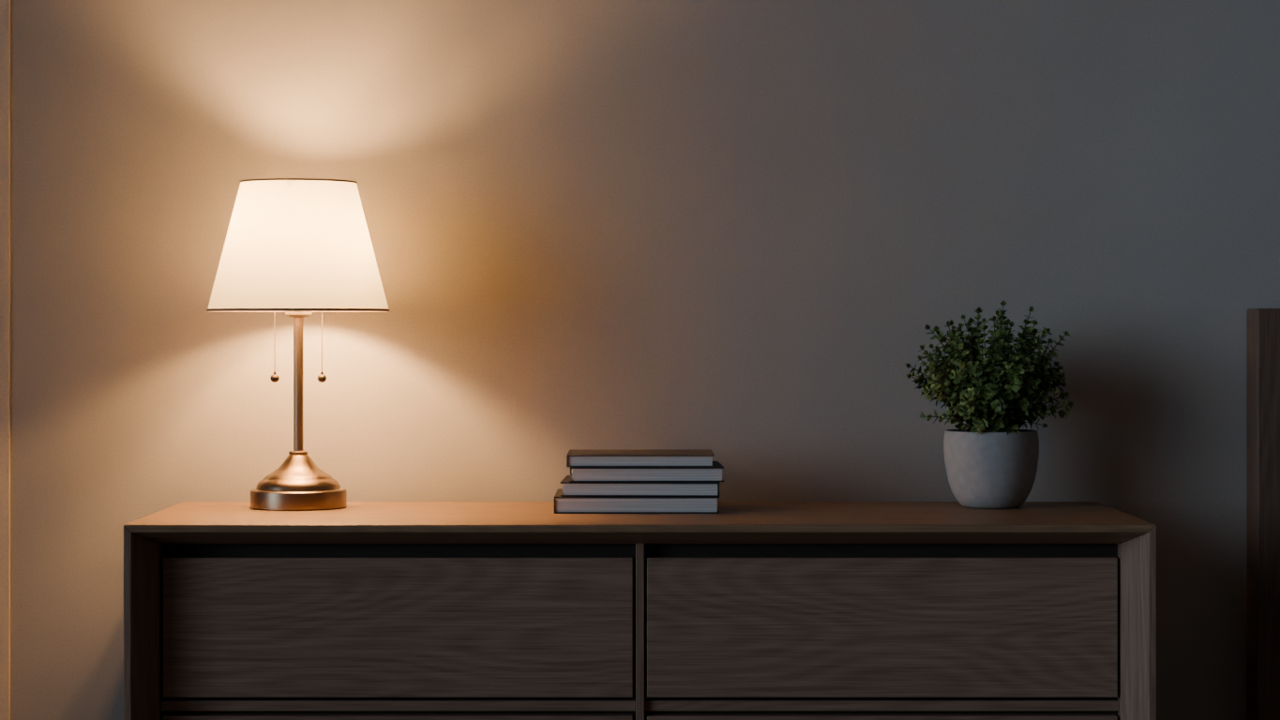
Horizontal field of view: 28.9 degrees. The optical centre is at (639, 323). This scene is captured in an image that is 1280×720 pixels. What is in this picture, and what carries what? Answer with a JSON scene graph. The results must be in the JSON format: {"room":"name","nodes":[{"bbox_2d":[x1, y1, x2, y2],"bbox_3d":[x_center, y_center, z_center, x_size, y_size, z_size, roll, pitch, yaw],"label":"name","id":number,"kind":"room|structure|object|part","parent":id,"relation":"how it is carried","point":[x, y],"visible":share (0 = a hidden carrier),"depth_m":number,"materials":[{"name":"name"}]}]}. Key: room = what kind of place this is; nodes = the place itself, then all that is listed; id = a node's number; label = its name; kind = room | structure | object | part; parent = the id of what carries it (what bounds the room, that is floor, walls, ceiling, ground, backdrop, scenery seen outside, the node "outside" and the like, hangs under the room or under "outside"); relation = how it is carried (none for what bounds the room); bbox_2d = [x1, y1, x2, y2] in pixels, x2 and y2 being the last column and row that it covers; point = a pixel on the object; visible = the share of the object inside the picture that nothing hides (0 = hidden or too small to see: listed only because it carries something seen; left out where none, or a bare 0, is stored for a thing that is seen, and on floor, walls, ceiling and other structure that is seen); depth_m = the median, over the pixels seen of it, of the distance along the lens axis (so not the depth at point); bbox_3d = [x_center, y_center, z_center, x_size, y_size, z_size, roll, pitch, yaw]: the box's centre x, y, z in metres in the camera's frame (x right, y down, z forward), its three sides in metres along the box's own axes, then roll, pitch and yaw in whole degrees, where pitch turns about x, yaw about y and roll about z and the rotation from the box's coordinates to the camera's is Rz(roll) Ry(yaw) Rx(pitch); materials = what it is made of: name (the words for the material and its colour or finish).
{"room":"bedroom","nodes":[
{"label":"bedroom","id":0,"kind":"room"},
{"bbox_2d":[10,0,1279,719],"bbox_3d":[0.400,-0.238,4.460,6.000,2.700,0.100,0,0,0],"label":"wall","id":1,"kind":"structure","parent":0,"point":[734,230],"depth_m":4.41,"materials":[{"name":"paint"}]},
{"bbox_2d":[0,0,10,719],"bbox_3d":[-1.178,-0.238,4.408,0.120,2.700,0.004,0,0,0],"label":"trim","id":2,"kind":"structure","parent":1,"relation":"attached to","point":[5,5],"depth_m":4.41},
{"bbox_3d":[0.400,1.162,1.880,6.000,0.100,5.260,0,0,0],"label":"floor","id":3,"kind":"structure","parent":0,"visible":0},
{"bbox_2d":[123,501,1156,719],"bbox_3d":[0.000,0.712,4.100,1.600,0.800,0.500,0,0,0],"label":"dresser","id":4,"kind":"object","parent":3,"relation":"on","point":[233,610],"visible":1,"depth_m":3.91,"materials":[{"name":"brown wood"}]},
{"bbox_3d":[-0.778,0.712,4.100,0.044,0.799,0.500,0,0,0],"label":"panel","id":5,"kind":"part","parent":4,"relation":"part of","materials":[{"name":"brown wood"}]},
{"bbox_2d":[206,178,389,511],"bbox_3d":[-0.579,0.036,4.215,0.308,0.552,0.308,0,0,0],"label":"table lamp","id":6,"kind":"object","parent":4,"relation":"on","point":[297,248],"visible":1,"depth_m":4.12,"materials":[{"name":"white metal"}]},
{"bbox_3d":[-0.619,0.022,4.211,0.003,0.145,0.003,0,0,0],"label":"pull chain","id":7,"kind":"part","parent":6,"relation":"part of","materials":[{"name":"gold metal"}]},
{"bbox_3d":[-0.619,0.090,4.211,0.015,0.019,0.015,0,0,0],"label":"pull knob","id":8,"kind":"part","parent":6,"relation":"part of","materials":[{"name":"brown metal"}]},
{"bbox_2d":[285,311,311,317],"bbox_3d":[-0.579,-0.036,4.215,0.044,0.051,0.044,0,0,0],"label":"socket","id":9,"kind":"object","parent":6,"relation":"attached to","point":[293,314],"depth_m":4.20,"materials":[{"name":"gold metal"}]},
{"bbox_3d":[-0.579,-0.130,4.215,0.305,0.218,0.305,0,0,0],"label":"lamp shade","id":10,"kind":"part","parent":6,"relation":"part of","materials":[{"name":"fabric"}]},
{"bbox_3d":[-0.579,-0.239,4.215,0.196,0.003,0.196,0,0,0],"label":"shade trim","id":11,"kind":"part","parent":6,"relation":"part of","materials":[{"name":"fabric"}]},
{"bbox_3d":[-0.538,0.022,4.211,0.003,0.145,0.003,0,0,0],"label":"pull chain","id":12,"kind":"part","parent":6,"relation":"part of","materials":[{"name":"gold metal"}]},
{"bbox_3d":[-0.538,0.090,4.211,0.015,0.019,0.015,0,0,0],"label":"pull knob","id":13,"kind":"part","parent":6,"relation":"part of","materials":[{"name":"brown metal"}]},
{"bbox_3d":[-0.381,0.603,3.927,0.750,0.016,0.014,0,0,0],"label":"rail","id":14,"kind":"part","parent":4,"relation":"part of","materials":[{"name":"brown wood"}]},
{"bbox_3d":[-0.381,0.728,3.922,0.740,0.220,0.024,0,0,0],"label":"drawer","id":15,"kind":"part","parent":4,"relation":"part of","materials":[{"name":"brown wood"}]},
{"bbox_3d":[-0.381,0.479,3.922,0.740,0.220,0.024,0,0,0],"label":"drawer","id":16,"kind":"part","parent":4,"relation":"part of","materials":[{"name":"brown wood"}]},
{"bbox_2d":[554,488,719,513],"bbox_3d":[-0.006,0.298,4.177,0.271,0.028,0.200,0,0,0],"label":"book","id":17,"kind":"object","parent":4,"relation":"on","point":[562,504],"visible":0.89,"depth_m":4.08,"materials":[{"name":"grey paper"}]},
{"bbox_2d":[560,475,719,496],"bbox_3d":[0.002,0.273,4.177,0.262,0.024,0.190,0,0,2],"label":"book","id":18,"kind":"object","parent":17,"relation":"on","point":[569,489],"visible":0.83,"depth_m":4.08,"materials":[{"name":"grey paper"}]},
{"bbox_2d":[570,461,723,481],"bbox_3d":[0.009,0.249,4.178,0.254,0.024,0.185,0,0,-2],"label":"book","id":19,"kind":"object","parent":18,"relation":"on","point":[577,474],"visible":0.78,"depth_m":4.09,"materials":[{"name":"grey paper"}]},
{"bbox_2d":[566,449,714,466],"bbox_3d":[0.001,0.227,4.180,0.244,0.020,0.180,0,0,0],"label":"book","id":20,"kind":"object","parent":19,"relation":"on","point":[575,458],"visible":1,"depth_m":4.09,"materials":[{"name":"grey paper"}]},
{"bbox_3d":[0.381,0.603,3.927,0.750,0.016,0.014,0,0,0],"label":"rail","id":21,"kind":"part","parent":4,"relation":"part of","materials":[{"name":"brown wood"}]},
{"bbox_3d":[0.382,0.728,3.922,0.741,0.220,0.024,0,0,0],"label":"drawer","id":22,"kind":"part","parent":4,"relation":"part of","materials":[{"name":"brown wood"}]},
{"bbox_3d":[0.382,0.479,3.922,0.741,0.220,0.024,0,0,0],"label":"drawer","id":23,"kind":"part","parent":4,"relation":"part of","materials":[{"name":"brown wood"}]},
{"bbox_2d":[905,300,1073,509],"bbox_3d":[0.595,0.136,4.227,0.275,0.352,0.253,0,0,-4],"label":"potted plant","id":24,"kind":"object","parent":4,"relation":"on","point":[993,464],"visible":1,"depth_m":4.17,"materials":[{"name":"green plant"}]},
{"bbox_3d":[0.597,0.247,4.225,0.160,0.130,0.160,0,0,0],"label":"pot","id":25,"kind":"part","parent":24,"relation":"part of","materials":[{"name":"ceramic"}]},
{"bbox_3d":[0.778,0.712,4.100,0.044,0.799,0.500,0,0,0],"label":"panel","id":26,"kind":"part","parent":4,"relation":"part of","materials":[{"name":"brown wood"}]},
{"bbox_2d":[1246,308,1279,719],"bbox_3d":[1.654,0.543,4.365,1.160,1.138,0.080,0,0,0],"label":"headboard","id":27,"kind":"object","parent":3,"relation":"on","point":[1262,324],"visible":1,"depth_m":4.33,"materials":[{"name":"brown wood"}]}
]}

